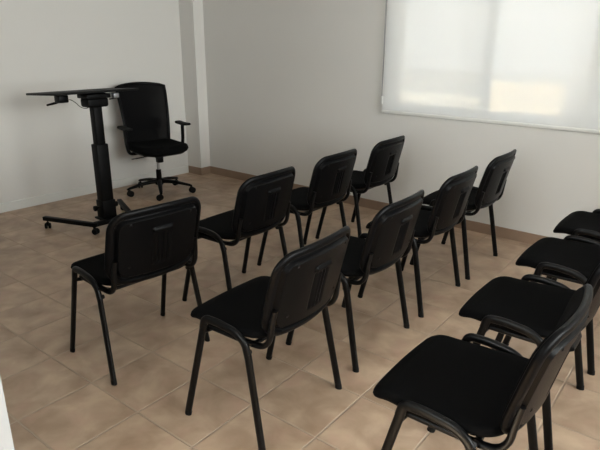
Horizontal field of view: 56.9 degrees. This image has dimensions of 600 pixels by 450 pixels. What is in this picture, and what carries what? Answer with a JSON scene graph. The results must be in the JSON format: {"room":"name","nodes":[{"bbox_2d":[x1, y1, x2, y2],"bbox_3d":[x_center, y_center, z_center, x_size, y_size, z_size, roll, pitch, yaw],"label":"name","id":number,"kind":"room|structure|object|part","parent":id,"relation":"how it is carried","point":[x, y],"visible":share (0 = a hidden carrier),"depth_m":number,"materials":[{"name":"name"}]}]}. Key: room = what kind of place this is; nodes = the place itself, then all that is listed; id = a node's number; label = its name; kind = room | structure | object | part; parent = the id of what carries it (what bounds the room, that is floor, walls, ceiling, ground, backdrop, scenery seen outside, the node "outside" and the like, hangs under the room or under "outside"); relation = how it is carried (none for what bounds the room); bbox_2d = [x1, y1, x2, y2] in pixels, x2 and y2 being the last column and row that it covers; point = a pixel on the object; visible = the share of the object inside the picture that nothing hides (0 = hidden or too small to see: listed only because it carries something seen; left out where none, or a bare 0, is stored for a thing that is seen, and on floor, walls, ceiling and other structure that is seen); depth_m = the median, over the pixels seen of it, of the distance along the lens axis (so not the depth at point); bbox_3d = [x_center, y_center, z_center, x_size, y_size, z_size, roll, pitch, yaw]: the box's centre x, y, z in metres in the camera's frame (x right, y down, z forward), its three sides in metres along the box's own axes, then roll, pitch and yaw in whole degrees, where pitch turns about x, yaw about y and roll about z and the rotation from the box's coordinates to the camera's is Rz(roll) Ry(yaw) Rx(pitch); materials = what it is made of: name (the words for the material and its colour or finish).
{"room":"seminar room","nodes":[
{"label":"seminar room","id":0,"kind":"room"},
{"bbox_2d":[0,376,14,449],"bbox_3d":[-2.281,-0.647,2.213,3.635,2.720,0.198,14,23,36],"label":"wall","id":1,"kind":"structure","parent":0,"point":[6,441],"depth_m":1.50,"materials":[{"name":"grey paint"}]},
{"bbox_2d":[0,0,187,203],"bbox_3d":[-3.237,-1.235,3.955,0.475,2.720,6.800,14,23,36],"label":"wall","id":2,"kind":"structure","parent":0,"point":[46,45],"depth_m":5.16,"materials":[{"name":"paint"}]},
{"bbox_2d":[0,165,188,212],"bbox_3d":[-2.460,-0.213,5.073,0.014,0.082,3.650,15,23,37],"label":"baseboard","id":3,"kind":"structure","parent":2,"relation":"attached to","point":[52,197],"depth_m":5.37,"materials":[{"name":"white paint"}]},
{"bbox_2d":[178,0,209,167],"bbox_3d":[-1.152,-1.898,5.982,0.220,2.720,0.149,14,23,36],"label":"wall pillar","id":4,"kind":"structure","parent":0,"point":[190,11],"depth_m":6.03,"materials":[{"name":"paint"}]},
{"bbox_2d":[0,173,599,449],"bbox_3d":[-0.398,0.832,2.301,7.700,0.120,6.800,14,23,36],"label":"floor","id":5,"kind":"structure","parent":0,"point":[57,398],"depth_m":2.75,"materials":[{"name":"tile"}]},
{"bbox_2d":[26,88,138,234],"bbox_3d":[-1.657,-0.532,4.440,0.520,1.099,0.754,15,24,38],"label":"desk","id":6,"kind":"object","parent":5,"relation":"on","point":[93,99],"visible":0.8,"depth_m":4.32,"materials":[{"name":"black metal"}]},
{"bbox_3d":[-1.435,-1.007,4.292,0.040,0.036,0.045,15,24,38],"label":"plate","id":7,"kind":"part","parent":6,"relation":"part of","materials":[{"name":"grey metal"}]},
{"bbox_2d":[70,196,209,385],"bbox_3d":[-0.772,0.235,2.632,0.531,0.806,0.542,17,24,40],"label":"chair","id":8,"kind":"object","parent":5,"relation":"on","point":[142,244],"visible":1,"depth_m":2.42,"materials":[{"name":"black plastic"}]},
{"bbox_3d":[-1.076,0.422,2.629,0.130,0.425,0.021,12,22,32],"label":"leg","id":9,"kind":"part","parent":8,"relation":"part of","materials":[{"name":"black paint"}]},
{"bbox_3d":[-0.952,0.258,2.464,0.256,0.114,0.022,17,24,40],"label":"rail","id":10,"kind":"part","parent":8,"relation":"part of","materials":[{"name":"black metal"}]},
{"bbox_3d":[-0.813,0.179,2.653,0.419,0.067,0.466,17,24,40],"label":"seat","id":11,"kind":"part","parent":8,"relation":"part of","materials":[{"name":"black fabric"}]},
{"bbox_3d":[-0.850,0.508,2.435,0.022,0.386,0.106,-12,22,-33],"label":"leg","id":12,"kind":"part","parent":8,"relation":"part of","materials":[{"name":"black paint"}]},
{"bbox_3d":[-0.788,0.211,2.640,0.241,0.047,0.499,17,24,40],"label":"seat frame","id":13,"kind":"part","parent":8,"relation":"part of","materials":[{"name":"black paint"}]},
{"bbox_3d":[-0.621,0.068,2.429,0.122,0.359,0.476,17,24,40],"label":"backrest","id":14,"kind":"part","parent":8,"relation":"part of","materials":[{"name":"black plastic"}]},
{"bbox_3d":[-0.733,0.307,2.979,0.021,0.425,0.130,-14,23,-36],"label":"leg","id":15,"kind":"part","parent":8,"relation":"part of","materials":[{"name":"black paint"}]},
{"bbox_3d":[-0.506,0.393,2.785,0.106,0.386,0.022,11,21,29],"label":"leg","id":16,"kind":"part","parent":8,"relation":"part of","materials":[{"name":"black paint"}]},
{"bbox_2d":[114,82,195,200],"bbox_3d":[-1.420,-0.837,5.416,0.641,1.061,0.694,18,25,42],"label":"office chair","id":17,"kind":"object","parent":5,"relation":"on","point":[144,111],"visible":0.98,"depth_m":5.48,"materials":[{"name":"black fabric"}]},
{"bbox_3d":[-1.601,-0.787,5.265,0.144,0.252,0.053,-14,23,-37],"label":"armrest","id":18,"kind":"part","parent":17,"relation":"part of","materials":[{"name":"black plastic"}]},
{"bbox_3d":[-1.538,-1.064,5.498,0.521,0.683,0.258,-14,23,-37],"label":"frame","id":19,"kind":"part","parent":17,"relation":"part of","materials":[{"name":"black plastic"}]},
{"bbox_3d":[-1.381,-0.759,5.393,0.510,0.080,0.502,-14,23,-37],"label":"seat","id":20,"kind":"part","parent":17,"relation":"part of","materials":[{"name":"black fabric"}]},
{"bbox_3d":[-1.225,-0.881,5.555,0.144,0.252,0.053,-14,23,-37],"label":"armrest","id":21,"kind":"part","parent":17,"relation":"part of","materials":[{"name":"black plastic"}]},
{"bbox_2d":[182,166,294,300],"bbox_3d":[-0.339,0.047,3.205,0.531,0.806,0.542,14,23,34],"label":"chair","id":22,"kind":"object","parent":5,"relation":"on","point":[262,203],"visible":0.95,"depth_m":2.99,"materials":[{"name":"black plastic"}]},
{"bbox_3d":[-0.634,0.244,3.170,0.130,0.425,0.021,10,21,26],"label":"leg","id":23,"kind":"part","parent":22,"relation":"part of","materials":[{"name":"black paint"}]},
{"bbox_3d":[-0.498,0.076,3.020,0.256,0.114,0.022,14,23,34],"label":"rail","id":24,"kind":"part","parent":22,"relation":"part of","materials":[{"name":"black metal"}]},
{"bbox_3d":[-0.383,-0.009,3.222,0.419,0.067,0.466,14,23,34],"label":"seat","id":25,"kind":"part","parent":22,"relation":"part of","materials":[{"name":"black fabric"}]},
{"bbox_3d":[-0.356,0.024,3.211,0.241,0.047,0.499,14,23,34],"label":"seat frame","id":26,"kind":"part","parent":22,"relation":"part of","materials":[{"name":"black paint"}]},
{"bbox_3d":[-0.386,0.322,3.002,0.022,0.386,0.106,-15,24,-39],"label":"leg","id":27,"kind":"part","parent":22,"relation":"part of","materials":[{"name":"black paint"}]},
{"bbox_3d":[-0.334,0.117,3.555,0.021,0.425,0.130,-17,25,-42],"label":"leg","id":28,"kind":"part","parent":22,"relation":"part of","materials":[{"name":"black paint"}]},
{"bbox_3d":[-0.173,-0.126,3.019,0.122,0.359,0.476,14,23,34],"label":"backrest","id":29,"kind":"part","parent":22,"relation":"part of","materials":[{"name":"black plastic"}]},
{"bbox_3d":[-0.085,0.195,3.386,0.106,0.386,0.022,9,20,23],"label":"leg","id":30,"kind":"part","parent":22,"relation":"part of","materials":[{"name":"black paint"}]},
{"bbox_2d":[185,226,350,449],"bbox_3d":[-0.117,0.377,2.219,0.531,0.806,0.542,13,22,34],"label":"chair","id":31,"kind":"object","parent":5,"relation":"on","point":[302,285],"visible":1,"depth_m":2.02,"materials":[{"name":"black fabric"}]},
{"bbox_3d":[-0.412,0.575,2.183,0.130,0.425,0.021,10,21,26],"label":"leg","id":32,"kind":"part","parent":31,"relation":"part of","materials":[{"name":"black paint"}]},
{"bbox_3d":[-0.276,0.406,2.033,0.256,0.114,0.022,13,22,34],"label":"rail","id":33,"kind":"part","parent":31,"relation":"part of","materials":[{"name":"black metal"}]},
{"bbox_3d":[-0.162,0.322,2.235,0.419,0.067,0.466,13,22,34],"label":"seat","id":34,"kind":"part","parent":31,"relation":"part of","materials":[{"name":"black fabric"}]},
{"bbox_3d":[-0.135,0.354,2.224,0.241,0.047,0.499,13,22,34],"label":"seat frame","id":35,"kind":"part","parent":31,"relation":"part of","materials":[{"name":"black paint"}]},
{"bbox_3d":[-0.163,0.652,2.015,0.022,0.386,0.106,-15,24,-39],"label":"leg","id":36,"kind":"part","parent":31,"relation":"part of","materials":[{"name":"black paint"}]},
{"bbox_3d":[-0.113,0.448,2.568,0.021,0.425,0.130,-17,25,-42],"label":"leg","id":37,"kind":"part","parent":31,"relation":"part of","materials":[{"name":"black paint"}]},
{"bbox_3d":[0.049,0.204,2.033,0.122,0.359,0.476,13,22,34],"label":"backrest","id":38,"kind":"part","parent":31,"relation":"part of","materials":[{"name":"black plastic"}]},
{"bbox_3d":[0.136,0.525,2.401,0.106,0.386,0.022,8,20,23],"label":"leg","id":39,"kind":"part","parent":31,"relation":"part of","materials":[{"name":"black paint"}]},
{"bbox_2d":[257,149,356,265],"bbox_3d":[0.063,-0.124,3.723,0.531,0.806,0.542,14,23,35],"label":"chair","id":40,"kind":"object","parent":5,"relation":"on","point":[331,179],"visible":0.91,"depth_m":3.50,"materials":[{"name":"black fabric"}]},
{"bbox_3d":[-0.233,0.073,3.690,0.130,0.425,0.021,10,21,26],"label":"leg","id":41,"kind":"part","parent":40,"relation":"part of","materials":[{"name":"black paint"}]},
{"bbox_3d":[-0.098,-0.095,3.539,0.256,0.114,0.022,14,23,35],"label":"rail","id":42,"kind":"part","parent":40,"relation":"part of","materials":[{"name":"black metal"}]},
{"bbox_3d":[0.018,-0.179,3.740,0.419,0.067,0.466,14,23,35],"label":"seat","id":43,"kind":"part","parent":40,"relation":"part of","materials":[{"name":"black fabric"}]},
{"bbox_3d":[0.014,0.151,3.520,0.022,0.386,0.106,-15,24,-39],"label":"leg","id":44,"kind":"part","parent":40,"relation":"part of","materials":[{"name":"black paint"}]},
{"bbox_3d":[0.070,-0.053,4.073,0.021,0.425,0.130,-17,25,-41],"label":"leg","id":45,"kind":"part","parent":40,"relation":"part of","materials":[{"name":"black paint"}]},
{"bbox_3d":[0.228,-0.296,3.536,0.122,0.359,0.476,14,23,35],"label":"backrest","id":46,"kind":"part","parent":40,"relation":"part of","materials":[{"name":"black plastic"}]},
{"bbox_3d":[0.317,0.025,3.902,0.106,0.386,0.022,9,20,23],"label":"leg","id":47,"kind":"part","parent":40,"relation":"part of","materials":[{"name":"black paint"}]},
{"bbox_2d":[286,189,423,372],"bbox_3d":[0.284,0.205,2.742,0.531,0.806,0.542,14,23,35],"label":"chair","id":48,"kind":"object","parent":5,"relation":"on","point":[389,237],"visible":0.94,"depth_m":2.51,"materials":[{"name":"black plastic"}]},
{"bbox_3d":[-0.012,0.402,2.709,0.130,0.425,0.021,10,21,26],"label":"leg","id":49,"kind":"part","parent":48,"relation":"part of","materials":[{"name":"black paint"}]},
{"bbox_3d":[0.122,0.234,2.557,0.256,0.114,0.022,14,23,35],"label":"rail","id":50,"kind":"part","parent":48,"relation":"part of","materials":[{"name":"black metal"}]},
{"bbox_3d":[0.291,0.276,3.091,0.021,0.425,0.130,-17,25,-41],"label":"leg","id":51,"kind":"part","parent":48,"relation":"part of","materials":[{"name":"black paint"}]},
{"bbox_3d":[0.235,0.480,2.539,0.022,0.386,0.106,-15,24,-39],"label":"leg","id":52,"kind":"part","parent":48,"relation":"part of","materials":[{"name":"black paint"}]},
{"bbox_3d":[0.239,0.150,2.759,0.419,0.067,0.466,14,23,35],"label":"seat","id":53,"kind":"part","parent":48,"relation":"part of","materials":[{"name":"black fabric"}]},
{"bbox_3d":[0.266,0.182,2.748,0.241,0.047,0.499,14,23,35],"label":"seat frame","id":54,"kind":"part","parent":48,"relation":"part of","materials":[{"name":"black paint"}]},
{"bbox_3d":[0.416,0.112,2.928,0.256,0.114,0.022,14,23,35],"label":"rail","id":55,"kind":"part","parent":48,"relation":"part of","materials":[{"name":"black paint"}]},
{"bbox_3d":[0.448,0.033,2.554,0.122,0.359,0.476,14,23,35],"label":"backrest","id":56,"kind":"part","parent":48,"relation":"part of","materials":[{"name":"black plastic"}]},
{"bbox_3d":[0.538,0.354,2.921,0.106,0.386,0.022,9,20,23],"label":"leg","id":57,"kind":"part","parent":48,"relation":"part of","materials":[{"name":"black paint"}]},
{"bbox_2d":[315,135,404,238],"bbox_3d":[0.476,-0.294,4.241,0.531,0.806,0.542,14,23,35],"label":"chair","id":58,"kind":"object","parent":5,"relation":"on","point":[383,162],"visible":0.91,"depth_m":4.01,"materials":[{"name":"black plastic"}]},
{"bbox_3d":[0.180,-0.098,4.208,0.130,0.425,0.021,10,21,26],"label":"leg","id":59,"kind":"part","parent":58,"relation":"part of","materials":[{"name":"black paint"}]},
{"bbox_3d":[0.315,-0.265,4.057,0.256,0.114,0.022,14,23,35],"label":"rail","id":60,"kind":"part","parent":58,"relation":"part of","materials":[{"name":"black metal"}]},
{"bbox_3d":[0.483,-0.223,4.591,0.021,0.425,0.130,-17,25,-41],"label":"leg","id":61,"kind":"part","parent":58,"relation":"part of","materials":[{"name":"black paint"}]},
{"bbox_3d":[0.427,-0.019,4.038,0.022,0.386,0.106,-15,24,-39],"label":"leg","id":62,"kind":"part","parent":58,"relation":"part of","materials":[{"name":"black paint"}]},
{"bbox_3d":[0.432,-0.349,4.258,0.419,0.067,0.466,14,23,35],"label":"seat","id":63,"kind":"part","parent":58,"relation":"part of","materials":[{"name":"black fabric"}]},
{"bbox_3d":[0.641,-0.467,4.054,0.122,0.359,0.476,14,23,35],"label":"backrest","id":64,"kind":"part","parent":58,"relation":"part of","materials":[{"name":"black plastic"}]},
{"bbox_3d":[0.730,-0.145,4.420,0.106,0.386,0.022,9,20,23],"label":"leg","id":65,"kind":"part","parent":58,"relation":"part of","materials":[{"name":"black paint"}]},
{"bbox_2d":[358,166,477,317],"bbox_3d":[0.703,0.036,3.255,0.531,0.806,0.542,14,23,35],"label":"chair","id":66,"kind":"object","parent":5,"relation":"on","point":[448,210],"visible":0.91,"depth_m":3.02,"materials":[{"name":"black plastic"}]},
{"bbox_3d":[0.406,0.232,3.225,0.130,0.425,0.021,10,21,27],"label":"leg","id":67,"kind":"part","parent":66,"relation":"part of","materials":[{"name":"black paint"}]},
{"bbox_3d":[0.659,-0.019,3.272,0.419,0.067,0.466,14,23,35],"label":"seat","id":68,"kind":"part","parent":66,"relation":"part of","materials":[{"name":"black fabric"}]},
{"bbox_3d":[0.714,0.107,3.604,0.021,0.425,0.130,-16,25,-41],"label":"leg","id":69,"kind":"part","parent":66,"relation":"part of","materials":[{"name":"black paint"}]},
{"bbox_3d":[0.539,0.065,3.072,0.256,0.114,0.022,14,23,35],"label":"rail","id":70,"kind":"part","parent":66,"relation":"part of","materials":[{"name":"black metal"}]},
{"bbox_3d":[0.651,0.311,3.052,0.022,0.386,0.106,-15,24,-38],"label":"leg","id":71,"kind":"part","parent":66,"relation":"part of","materials":[{"name":"black paint"}]},
{"bbox_3d":[0.838,-0.056,3.439,0.256,0.114,0.022,14,23,35],"label":"rail","id":72,"kind":"part","parent":66,"relation":"part of","materials":[{"name":"black metal"}]},
{"bbox_3d":[0.866,-0.135,3.066,0.122,0.359,0.476,14,23,35],"label":"backrest","id":73,"kind":"part","parent":66,"relation":"part of","materials":[{"name":"black plastic"}]},
{"bbox_3d":[0.959,0.186,3.431,0.106,0.386,0.022,9,20,24],"label":"leg","id":74,"kind":"part","parent":66,"relation":"part of","materials":[{"name":"black paint"}]},
{"bbox_2d":[409,149,516,279],"bbox_3d":[1.112,-0.125,3.747,0.531,0.806,0.542,14,23,35],"label":"chair","id":75,"kind":"object","parent":5,"relation":"on","point":[490,190],"visible":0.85,"depth_m":3.52,"materials":[{"name":"black fabric"}]},
{"bbox_3d":[0.815,0.070,3.717,0.130,0.425,0.021,10,21,27],"label":"leg","id":76,"kind":"part","parent":75,"relation":"part of","materials":[{"name":"black paint"}]},
{"bbox_3d":[1.123,-0.054,4.096,0.021,0.425,0.130,-16,25,-41],"label":"leg","id":77,"kind":"part","parent":75,"relation":"part of","materials":[{"name":"black paint"}]},
{"bbox_3d":[1.068,-0.180,3.764,0.419,0.067,0.466,14,23,35],"label":"seat","id":78,"kind":"part","parent":75,"relation":"part of","materials":[{"name":"black fabric"}]},
{"bbox_3d":[1.060,0.149,3.544,0.022,0.386,0.106,-15,24,-38],"label":"leg","id":79,"kind":"part","parent":75,"relation":"part of","materials":[{"name":"black paint"}]},
{"bbox_3d":[1.368,0.025,3.923,0.106,0.386,0.022,9,20,24],"label":"leg","id":80,"kind":"part","parent":75,"relation":"part of","materials":[{"name":"black paint"}]},
{"bbox_3d":[1.275,-0.297,3.558,0.122,0.359,0.476,14,23,35],"label":"backrest","id":81,"kind":"part","parent":75,"relation":"part of","materials":[{"name":"black plastic"}]},
{"bbox_2d":[373,284,592,449],"bbox_3d":[0.543,0.544,1.730,0.531,0.806,0.542,14,23,35],"label":"chair","id":82,"kind":"object","parent":5,"relation":"on","point":[456,388],"visible":1,"depth_m":1.61,"materials":[{"name":"black fabric"}]},
{"bbox_3d":[0.246,0.740,1.700,0.130,0.425,0.021,10,21,27],"label":"leg","id":83,"kind":"part","parent":82,"relation":"part of","materials":[{"name":"black paint"}]},
{"bbox_3d":[0.380,0.572,1.547,0.256,0.114,0.022,14,23,35],"label":"rail","id":84,"kind":"part","parent":82,"relation":"part of","materials":[{"name":"black metal"}]},
{"bbox_3d":[0.526,0.521,1.736,0.241,0.047,0.499,14,23,35],"label":"seat frame","id":85,"kind":"part","parent":82,"relation":"part of","materials":[{"name":"black paint"}]},
{"bbox_3d":[0.499,0.489,1.748,0.419,0.067,0.466,14,23,35],"label":"seat","id":86,"kind":"part","parent":82,"relation":"part of","materials":[{"name":"black fabric"}]},
{"bbox_3d":[0.677,0.451,1.915,0.256,0.114,0.022,14,23,35],"label":"rail","id":87,"kind":"part","parent":82,"relation":"part of","materials":[{"name":"black metal"}]},
{"bbox_3d":[0.798,0.694,1.907,0.106,0.386,0.022,9,20,24],"label":"leg","id":88,"kind":"part","parent":82,"relation":"part of","materials":[{"name":"black paint"}]},
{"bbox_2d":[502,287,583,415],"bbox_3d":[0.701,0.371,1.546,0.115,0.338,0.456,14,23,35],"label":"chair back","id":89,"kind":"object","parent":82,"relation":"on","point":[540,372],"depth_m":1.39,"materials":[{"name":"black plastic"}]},
{"bbox_3d":[0.707,0.372,1.542,0.122,0.359,0.476,14,23,35],"label":"backrest","id":90,"kind":"part","parent":82,"relation":"part of","materials":[{"name":"black plastic"}]},
{"bbox_2d":[459,261,599,449],"bbox_3d":[0.953,0.380,2.229,0.531,0.806,0.542,14,23,35],"label":"chair","id":91,"kind":"object","parent":5,"relation":"on","point":[524,309],"visible":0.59,"depth_m":2.17,"materials":[{"name":"black fabric"}]},
{"bbox_3d":[0.656,0.576,2.198,0.130,0.425,0.021,10,21,27],"label":"leg","id":92,"kind":"part","parent":91,"relation":"part of","materials":[{"name":"black paint"}]},
{"bbox_3d":[0.962,0.451,2.578,0.021,0.425,0.130,-16,25,-41],"label":"leg","id":93,"kind":"part","parent":91,"relation":"part of","materials":[{"name":"black paint"}]},
{"bbox_3d":[0.790,0.408,2.046,0.256,0.114,0.022,14,23,35],"label":"rail","id":94,"kind":"part","parent":91,"relation":"part of","materials":[{"name":"black metal"}]},
{"bbox_3d":[0.909,0.325,2.246,0.419,0.067,0.466,14,23,35],"label":"seat","id":95,"kind":"part","parent":91,"relation":"part of","materials":[{"name":"black fabric"}]},
{"bbox_3d":[1.087,0.287,2.414,0.256,0.114,0.022,14,23,35],"label":"rail","id":96,"kind":"part","parent":91,"relation":"part of","materials":[{"name":"black metal"}]},
{"bbox_3d":[0.902,0.655,2.026,0.022,0.386,0.106,-15,24,-38],"label":"leg","id":97,"kind":"part","parent":91,"relation":"part of","materials":[{"name":"black paint"}]},
{"bbox_3d":[1.208,0.530,2.407,0.106,0.386,0.022,9,20,24],"label":"leg","id":98,"kind":"part","parent":91,"relation":"part of","materials":[{"name":"black paint"}]},
{"bbox_3d":[1.117,0.208,2.041,0.122,0.359,0.476,14,23,35],"label":"backrest","id":99,"kind":"part","parent":91,"relation":"part of","materials":[{"name":"black plastic"}]},
{"bbox_2d":[584,261,599,284],"bbox_3d":[1.111,0.207,2.045,0.115,0.338,0.456,14,23,35],"label":"chair back","id":100,"kind":"object","parent":91,"relation":"on","point":[594,277],"depth_m":1.84,"materials":[{"name":"black plastic"}]},
{"bbox_2d":[502,235,599,375],"bbox_3d":[1.378,0.215,2.730,0.531,0.806,0.542,14,23,36],"label":"chair","id":101,"kind":"object","parent":5,"relation":"on","point":[565,259],"visible":0.87,"depth_m":2.66,"materials":[{"name":"black fabric"}]},
{"bbox_3d":[1.080,0.410,2.702,0.130,0.425,0.021,10,21,27],"label":"leg","id":102,"kind":"part","parent":101,"relation":"part of","materials":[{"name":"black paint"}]},
{"bbox_3d":[1.334,0.160,2.748,0.419,0.067,0.466,14,23,36],"label":"seat","id":103,"kind":"part","parent":101,"relation":"part of","materials":[{"name":"black fabric"}]},
{"bbox_3d":[1.214,0.243,2.549,0.256,0.114,0.022,14,23,36],"label":"rail","id":104,"kind":"part","parent":101,"relation":"part of","materials":[{"name":"black metal"}]},
{"bbox_3d":[1.514,0.123,2.914,0.256,0.114,0.022,14,23,36],"label":"rail","id":105,"kind":"part","parent":101,"relation":"part of","materials":[{"name":"black paint"}]},
{"bbox_3d":[1.324,0.490,2.528,0.022,0.386,0.106,-15,24,-38],"label":"leg","id":106,"kind":"part","parent":101,"relation":"part of","materials":[{"name":"black paint"}]},
{"bbox_2d":[552,209,599,280],"bbox_3d":[1.778,0.062,3.198,0.531,0.806,0.542,14,23,36],"label":"chair","id":107,"kind":"object","parent":5,"relation":"on","point":[585,224],"visible":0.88,"depth_m":3.17,"materials":[{"name":"black fabric"}]},
{"bbox_3d":[1.734,0.007,3.215,0.419,0.067,0.466,14,23,36],"label":"seat","id":108,"kind":"part","parent":107,"relation":"part of","materials":[{"name":"black fabric"}]},
{"bbox_3d":[1.614,0.090,3.016,0.256,0.114,0.022,14,23,36],"label":"rail","id":109,"kind":"part","parent":107,"relation":"part of","materials":[{"name":"black paint"}]},
{"bbox_2d":[203,0,599,241],"bbox_3d":[1.550,-1.255,4.103,6.969,2.720,0.240,15,23,37],"label":"wall","id":110,"kind":"structure","parent":0,"point":[297,84],"depth_m":4.95,"materials":[{"name":"paint"}]},
{"bbox_2d":[188,166,546,243],"bbox_3d":[1.476,0.030,4.415,6.929,0.082,0.150,14,23,36],"label":"baseboard","id":111,"kind":"structure","parent":110,"relation":"attached to","point":[530,238],"depth_m":4.98,"materials":[{"name":"brown ceramic"}]},
{"bbox_2d":[381,0,599,133],"bbox_3d":[2.076,-1.281,3.429,3.598,1.456,0.048,15,23,37],"label":"roller blind","id":112,"kind":"object","parent":110,"relation":"attached to","point":[523,63],"visible":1,"depth_m":4.04,"materials":[{"name":"white fabric"}]},
{"bbox_3d":[0.695,-1.695,4.491,0.017,1.280,0.005,14,23,36],"label":"bead chain","id":113,"kind":"part","parent":112,"relation":"part of","materials":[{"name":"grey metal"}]},
{"bbox_3d":[2.085,-0.606,3.660,3.583,0.026,0.016,15,23,37],"label":"rail","id":114,"kind":"part","parent":112,"relation":"part of","materials":[{"name":"white plastic"}]}
]}

